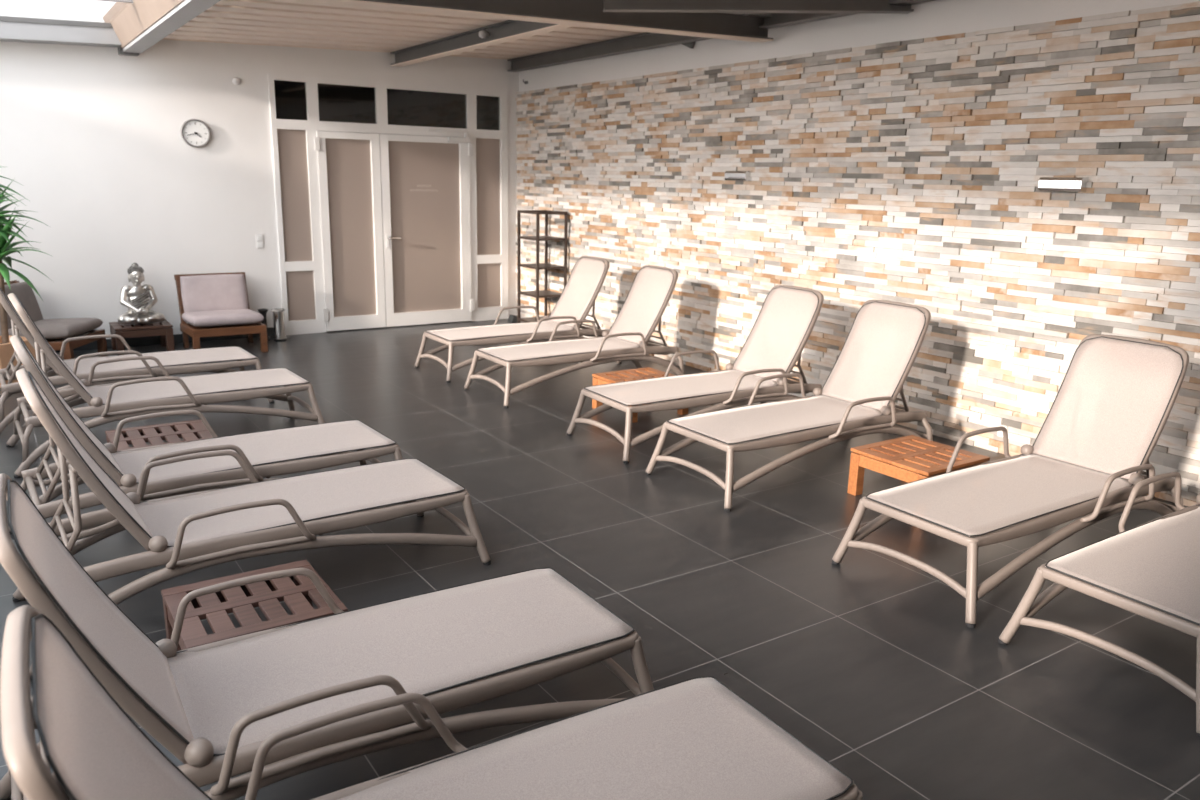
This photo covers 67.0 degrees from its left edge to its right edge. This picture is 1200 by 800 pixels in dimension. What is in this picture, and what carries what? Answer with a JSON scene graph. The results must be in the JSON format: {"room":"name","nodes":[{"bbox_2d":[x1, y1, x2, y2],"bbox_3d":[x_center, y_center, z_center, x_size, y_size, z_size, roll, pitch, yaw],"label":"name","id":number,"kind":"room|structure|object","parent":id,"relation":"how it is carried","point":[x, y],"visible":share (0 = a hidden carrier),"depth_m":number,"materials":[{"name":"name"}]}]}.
{"room":"spa","nodes":[
{"label":"spa","id":0,"kind":"room"},
{"bbox_2d":[0,0,518,338],"bbox_3d":[-3.577,-2.077,8.575,6.685,3.000,0.200,-8,16,-33],"label":"wall","id":1,"kind":"structure","parent":0,"point":[91,137],"depth_m":8.13,"materials":[{"name":"white paint"}]},
{"bbox_2d":[0,16,112,27],"bbox_3d":[-5.084,-2.965,7.009,2.480,0.125,0.230,-8,16,-33],"label":"trim","id":2,"kind":"structure","parent":1,"relation":"attached to","point":[2,18],"depth_m":7.32,"materials":[{"name":"metal"}]},
{"bbox_2d":[0,21,121,46],"bbox_3d":[-5.082,-2.891,7.030,2.490,0.231,0.210,-8,16,-33],"label":"trim","id":3,"kind":"structure","parent":1,"relation":"attached to","point":[24,32],"depth_m":7.36,"materials":[{"name":"grey paint"}]},
{"bbox_2d":[118,46,138,55],"bbox_3d":[-4.051,-2.996,7.785,0.150,0.060,0.120,-8,16,-33],"label":"trim","id":4,"kind":"structure","parent":1,"relation":"attached to","point":[120,50],"depth_m":7.75,"materials":[{"name":"metal"}]},
{"bbox_2d":[103,0,184,47],"bbox_3d":[-0.858,-1.903,3.023,0.190,0.248,11.810,-8,16,-33],"label":"trim","id":5,"kind":"structure","parent":1,"relation":"attached to","point":[128,21],"depth_m":6.73,"materials":[{"name":"white paint"}]},
{"bbox_2d":[56,327,273,351],"bbox_3d":[-4.709,-0.478,8.074,3.690,0.085,0.011,-8,16,-33],"label":"baseboard","id":6,"kind":"structure","parent":1,"relation":"attached to","point":[149,340],"depth_m":8.43,"materials":[{"name":"tile"}]},
{"bbox_2d":[123,0,220,53],"bbox_3d":[-0.779,-1.835,3.083,0.140,0.145,11.790,-8,16,-33],"label":"trim","id":7,"kind":"structure","parent":1,"relation":"attached to","point":[187,10],"depth_m":6.18,"materials":[{"name":"grey paint"}]},
{"bbox_2d":[181,119,210,147],"bbox_3d":[-3.685,-2.431,8.260,0.250,0.250,0.040,-8,16,-33],"label":"wall clock","id":8,"kind":"object","parent":1,"relation":"attached to","point":[194,132],"visible":1,"depth_m":8.25,"materials":[{"name":"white plastic"}]},
{"bbox_2d":[233,78,239,84],"bbox_3d":[-3.348,-2.939,8.351,0.064,0.064,0.056,-8,16,-33],"label":"detector","id":9,"kind":"object","parent":1,"relation":"attached to","point":[236,81],"visible":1,"depth_m":8.34,"materials":[{"name":"white plastic"}]},
{"bbox_2d":[255,234,263,247],"bbox_3d":[-3.295,-1.539,8.777,0.072,0.136,0.015,-8,16,-33],"label":"light switch","id":10,"kind":"object","parent":1,"relation":"attached to","point":[259,237],"visible":1,"depth_m":8.77,"materials":[{"name":"white plastic"}]},
{"bbox_2d":[255,234,263,240],"bbox_3d":[-3.295,-1.572,8.771,0.072,0.068,0.010,-8,16,-33],"label":"switch plate","id":11,"kind":"object","parent":10,"relation":"attached to","point":[259,237],"depth_m":8.76,"materials":[{"name":"white plastic"}]},
{"bbox_2d":[256,241,263,247],"bbox_3d":[-3.297,-1.506,8.787,0.072,0.068,0.010,-8,16,-33],"label":"switch plate","id":12,"kind":"object","parent":10,"relation":"attached to","point":[259,244],"depth_m":8.78,"materials":[{"name":"white plastic"}]},
{"bbox_2d":[268,73,507,334],"bbox_3d":[-2.077,-1.998,9.467,2.530,2.485,0.139,-8,16,-33],"label":"door","id":13,"kind":"structure","parent":1,"relation":"in","point":[383,228],"depth_m":9.42,"materials":[{"name":"white paint"}]},
{"bbox_2d":[274,80,497,136],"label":"transom windows","id":14,"kind":"structure","parent":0,"point":[337,103],"depth_m":11.36,"materials":[{"name":"glass"}]},
{"bbox_2d":[162,0,644,58],"bbox_3d":[0.839,-2.263,4.110,3.775,0.279,11.820,-8,16,-33],"label":"ceiling","id":15,"kind":"structure","parent":0,"point":[285,23],"depth_m":7.51,"materials":[{"name":"wood"}]},
{"bbox_2d":[390,20,572,66],"bbox_3d":[-1.002,-3.021,7.566,0.104,0.134,3.865,-8,16,-32],"label":"ceiling beam","id":16,"kind":"structure","parent":15,"relation":"attached to","point":[508,30],"depth_m":7.66,"materials":[{"name":"metal"}]},
{"bbox_2d":[479,30,488,37],"bbox_3d":[-0.947,-2.984,7.400,0.088,0.060,0.059,-8,16,-33],"label":"spotlight","id":17,"kind":"object","parent":16,"relation":"attached to","point":[483,34],"visible":1,"depth_m":7.38,"materials":[{"name":"white plastic"}]},
{"bbox_2d":[297,0,773,42],"bbox_3d":[-0.377,-2.459,5.655,3.895,0.292,0.134,-8,16,-33],"label":"ceiling beam","id":18,"kind":"structure","parent":15,"relation":"attached to","point":[586,13],"depth_m":5.84,"materials":[{"name":"metal"}]},
{"bbox_2d":[507,0,934,71],"bbox_3d":[0.692,-2.994,7.416,0.100,0.130,6.005,-8,16,-33],"label":"ceiling beam","id":19,"kind":"structure","parent":15,"relation":"attached to","point":[647,40],"depth_m":8.03,"materials":[{"name":"metal"}]},
{"bbox_2d":[603,0,913,13],"bbox_3d":[0.991,-2.457,5.609,1.954,0.167,0.090,0,14,-6],"label":"ceiling beam","id":20,"kind":"structure","parent":19,"relation":"attached to","point":[673,6],"depth_m":5.60,"materials":[{"name":"metal"}]},
{"bbox_2d":[740,13,771,16],"bbox_3d":[0.206,-2.611,5.923,2.601,0.108,0.035,-8,16,-33],"label":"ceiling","id":21,"kind":"structure","parent":15,"relation":"attached to","point":[743,14],"depth_m":6.51,"materials":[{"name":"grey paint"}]},
{"bbox_2d":[0,319,1199,799],"bbox_3d":[-0.319,0.641,4.186,6.685,0.060,12.220,-8,16,-33],"label":"floor","id":22,"kind":"structure","parent":0,"point":[870,660],"depth_m":3.65,"materials":[{"name":"tile"}]},
{"bbox_2d":[0,335,35,387],"bbox_3d":[-4.470,-0.289,6.804,0.329,0.330,0.329,6,14,17],"label":"planter","id":23,"kind":"object","parent":22,"relation":"on","point":[6,348],"depth_m":6.67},
{"bbox_2d":[0,176,50,387],"bbox_3d":[-4.510,-1.024,6.604,0.880,1.852,0.890,6,14,17],"label":"potted palm","id":24,"kind":"object","parent":22,"relation":"on","point":[6,348],"visible":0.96,"depth_m":6.63,"materials":[{"name":"plant"}]},
{"bbox_2d":[0,280,107,359],"bbox_3d":[-4.583,-0.620,7.457,0.702,0.658,0.622,0,14,-4],"label":"lounge chair","id":25,"kind":"object","parent":22,"relation":"on","point":[55,331],"visible":0.56,"depth_m":7.43,"materials":[{"name":"beige fabric"}]},
{"bbox_2d":[0,282,42,329],"bbox_3d":[-4.777,-0.762,7.409,0.121,0.370,0.570,-13,14,-1],"label":"cushion","id":26,"kind":"object","parent":25,"relation":"on","point":[25,293],"depth_m":7.49,"materials":[{"name":"grey fabric"}]},
{"bbox_2d":[0,318,102,338],"bbox_3d":[-4.537,-0.588,7.469,0.610,0.107,0.610,-2,14,-3],"label":"seat cushion","id":27,"kind":"object","parent":25,"relation":"on","point":[61,328],"depth_m":7.38,"materials":[{"name":"grey fabric"}]},
{"bbox_2d":[0,288,273,434],"bbox_3d":[-3.171,-0.389,6.095,1.674,0.920,0.714,-8,17,-35],"label":"sun lounger","id":28,"kind":"object","parent":22,"relation":"on","point":[174,362],"visible":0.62,"depth_m":5.99,"materials":[{"name":"beige plastic"}]},
{"bbox_2d":[109,319,174,354],"bbox_3d":[-4.109,-0.562,8.133,0.460,0.245,0.420,-8,16,-33],"label":"side table","id":29,"kind":"object","parent":22,"relation":"on","point":[164,329],"visible":0.82,"depth_m":8.01,"materials":[{"name":"brown wood"}]},
{"bbox_2d":[118,263,164,324],"bbox_3d":[-4.083,-0.940,8.015,0.381,0.542,0.229,-9,17,-37],"label":"seated statue","id":30,"kind":"object","parent":29,"relation":"on","point":[139,312],"visible":1,"depth_m":7.99,"materials":[{"name":"silver metal"}]},
{"bbox_2d":[105,419,212,450],"bbox_3d":[-2.287,0.301,4.750,0.475,0.250,0.450,-8,16,-33],"label":"side table","id":31,"kind":"object","parent":22,"relation":"on","point":[192,430],"visible":0.51,"depth_m":4.74,"materials":[{"name":"red wood"}]},
{"bbox_2d":[6,293,324,477],"bbox_3d":[-2.578,-0.203,5.388,1.674,0.920,0.714,-8,17,-35],"label":"sun lounger","id":32,"kind":"object","parent":22,"relation":"on","point":[117,401],"visible":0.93,"depth_m":5.29,"materials":[{"name":"beige plastic"}]},
{"bbox_2d":[9,335,402,537],"bbox_3d":[-1.758,0.118,4.146,1.674,0.920,0.714,-9,17,-35],"label":"sun lounger","id":33,"kind":"object","parent":22,"relation":"on","point":[269,453],"visible":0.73,"depth_m":4.03,"materials":[{"name":"beige plastic"}]},
{"bbox_2d":[174,272,267,351],"bbox_3d":[-3.456,-0.793,8.264,0.622,0.658,0.702,-8,16,-33],"label":"lounge chair","id":34,"kind":"object","parent":22,"relation":"on","point":[211,304],"visible":0.98,"depth_m":8.24,"materials":[{"name":"white fabric"}]},
{"bbox_2d":[180,274,248,312],"bbox_3d":[-3.563,-0.976,8.388,0.570,0.370,0.121,-8,2,-33],"label":"cushion","id":35,"kind":"object","parent":34,"relation":"on","point":[198,292],"depth_m":8.33,"materials":[{"name":"beige fabric"}]},
{"bbox_2d":[182,309,263,326],"bbox_3d":[-3.431,-0.751,8.234,0.610,0.107,0.610,-8,14,-33],"label":"seat cushion","id":36,"kind":"object","parent":34,"relation":"on","point":[193,317],"depth_m":8.07,"materials":[{"name":"beige fabric"}]},
{"bbox_2d":[12,368,490,680],"bbox_3d":[-1.329,0.280,3.519,1.674,0.920,0.714,-8,17,-35],"label":"sun lounger","id":37,"kind":"object","parent":22,"relation":"on","point":[190,532],"visible":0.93,"depth_m":3.43,"materials":[{"name":"beige plastic"}]},
{"bbox_2d":[161,560,347,650],"bbox_3d":[-1.125,0.765,2.958,0.475,0.250,0.450,-8,16,-33],"label":"side table","id":38,"kind":"object","parent":22,"relation":"on","point":[298,592],"visible":0.64,"depth_m":2.90,"materials":[{"name":"red wood"}]},
{"bbox_2d":[258,308,269,339],"bbox_3d":[-3.254,-0.731,8.775,0.100,0.303,0.100,-8,16,-33],"label":"umbrella stand","id":39,"kind":"object","parent":22,"relation":"on","point":[263,311],"visible":0.56,"depth_m":8.74,"materials":[{"name":"black metal"}]},
{"bbox_2d":[272,308,286,340],"bbox_3d":[-3.104,-0.727,8.768,0.124,0.306,0.124,-8,16,-33],"label":"waste bin","id":40,"kind":"object","parent":22,"relation":"on","point":[278,313],"visible":1,"depth_m":8.73,"materials":[{"name":"silver metal"}]},
{"bbox_2d":[0,473,653,799],"bbox_3d":[-0.676,0.568,2.401,1.674,0.920,0.714,-8,16,-32],"label":"sun lounger","id":41,"kind":"object","parent":22,"relation":"on","point":[212,706],"visible":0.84,"depth_m":2.33,"materials":[{"name":"beige plastic"}]},
{"bbox_2d":[0,605,862,799],"bbox_3d":[-0.225,0.733,1.765,1.674,0.920,0.714,-7,16,-31],"label":"sun lounger","id":42,"kind":"object","parent":22,"relation":"on","point":[696,738],"visible":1,"depth_m":1.95,"materials":[{"name":"beige plastic"}]},
{"bbox_2d":[508,315,516,322],"bbox_3d":[-0.967,-0.916,10.198,0.118,0.084,0.100,-8,16,-33],"label":"wedge","id":43,"kind":"object","parent":22,"relation":"on","point":[512,318],"visible":0.7,"depth_m":10.16,"materials":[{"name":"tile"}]},
{"bbox_2d":[414,256,620,382],"bbox_3d":[-0.683,-0.743,7.768,1.674,0.917,0.714,-8,16,-32],"label":"sun lounger","id":44,"kind":"object","parent":22,"relation":"on","point":[586,279],"visible":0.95,"depth_m":7.84,"materials":[{"name":"beige plastic"}]},
{"bbox_2d":[517,210,567,322],"bbox_3d":[-0.609,-1.345,9.514,0.360,1.255,0.420,-8,16,-33],"label":"shelf rack","id":45,"kind":"object","parent":22,"relation":"on","point":[545,293],"visible":0.73,"depth_m":9.45,"materials":[{"name":"brown metal"}]},
{"bbox_2d":[464,265,684,407],"bbox_3d":[-0.151,-0.549,7.023,1.674,0.917,0.714,-8,16,-32],"label":"sun lounger","id":46,"kind":"object","parent":22,"relation":"on","point":[649,295],"visible":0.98,"depth_m":7.09,"materials":[{"name":"beige plastic"}]},
{"bbox_2d":[592,367,687,422],"bbox_3d":[0.283,-0.043,6.385,0.500,0.250,0.480,-8,16,-33],"label":"side table","id":47,"kind":"object","parent":22,"relation":"on","point":[647,372],"visible":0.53,"depth_m":6.39,"materials":[{"name":"brown wood"}]},
{"bbox_2d":[567,285,823,463],"bbox_3d":[0.686,-0.237,5.817,1.674,0.917,0.714,-7,16,-31],"label":"sun lounger","id":48,"kind":"object","parent":22,"relation":"on","point":[787,317],"visible":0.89,"depth_m":5.87,"materials":[{"name":"beige plastic"}]},
{"bbox_2d":[645,300,932,511],"bbox_3d":[1.145,-0.055,5.113,1.674,0.917,0.714,-8,16,-33],"label":"sun lounger","id":49,"kind":"object","parent":22,"relation":"on","point":[884,340],"visible":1,"depth_m":5.19,"materials":[{"name":"beige plastic"}]},
{"bbox_2d":[847,435,989,495],"bbox_3d":[1.652,0.393,4.722,0.500,0.250,0.480,-8,16,-33],"label":"side table","id":50,"kind":"object","parent":22,"relation":"on","point":[910,458],"visible":0.84,"depth_m":4.66,"materials":[{"name":"brown wood"}]},
{"bbox_2d":[832,334,1188,627],"bbox_3d":[1.895,0.238,3.981,1.674,0.917,0.714,-8,16,-33],"label":"sun lounger","id":51,"kind":"object","parent":22,"relation":"on","point":[1116,396],"visible":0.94,"depth_m":4.06,"materials":[{"name":"beige plastic"}]},
{"bbox_2d":[998,472,1199,736],"bbox_3d":[2.327,0.408,3.325,1.674,0.917,0.714,-8,16,-33],"label":"sun lounger","id":52,"kind":"object","parent":22,"relation":"on","point":[1155,563],"visible":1,"depth_m":3.13,"materials":[{"name":"beige plastic"}]},
{"bbox_2d":[519,0,1199,91],"bbox_3d":[2.461,-1.198,5.510,0.200,3.000,11.820,-8,16,-33],"label":"wall","id":53,"kind":"structure","parent":0,"point":[936,18],"depth_m":6.24,"materials":[{"name":"white paint"}]},
{"bbox_2d":[682,41,695,48],"bbox_3d":[0.699,-2.986,7.582,0.035,0.105,0.340,-8,16,-33],"label":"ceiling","id":54,"kind":"structure","parent":53,"relation":"attached to","point":[690,44],"depth_m":7.50,"materials":[{"name":"metal"}]},
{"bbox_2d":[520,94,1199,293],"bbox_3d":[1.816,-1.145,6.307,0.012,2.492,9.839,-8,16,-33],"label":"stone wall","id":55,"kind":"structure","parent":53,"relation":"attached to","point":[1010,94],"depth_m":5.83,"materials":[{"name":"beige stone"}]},
{"bbox_2d":[516,1,1199,506],"bbox_3d":[1.797,-1.143,6.294,0.034,2.491,9.837,-8,16,-33],"label":"cladding","id":56,"kind":"object","parent":55,"relation":"attached to","point":[998,347],"visible":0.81,"depth_m":5.82,"materials":[{"name":"stone"}]},
{"bbox_2d":[725,170,752,180],"bbox_3d":[1.094,-1.774,7.175,0.074,0.084,0.244,-8,16,-33],"label":"wall lamp","id":57,"kind":"object","parent":56,"relation":"attached to","point":[739,175],"visible":1,"depth_m":7.13,"materials":[{"name":"silver metal"}]},
{"bbox_2d":[1038,177,1088,192],"bbox_3d":[2.575,-1.199,5.041,0.074,0.084,0.244,-8,16,-33],"label":"wall lamp","id":58,"kind":"object","parent":56,"relation":"attached to","point":[1046,184],"visible":1,"depth_m":5.01,"materials":[{"name":"silver metal"}]},
{"bbox_3d":[-2.969,-0.279,1.988,0.100,2.660,11.820,-8,16,-33],"label":"wall","id":59,"kind":"structure","parent":0,"visible":0},
{"bbox_2d":[99,0,132,2],"bbox_3d":[-4.684,-2.830,6.382,2.430,0.128,1.299,-8,16,-33],"label":"window","id":60,"kind":"structure","parent":59,"relation":"in","point":[125,1],"depth_m":6.47,"materials":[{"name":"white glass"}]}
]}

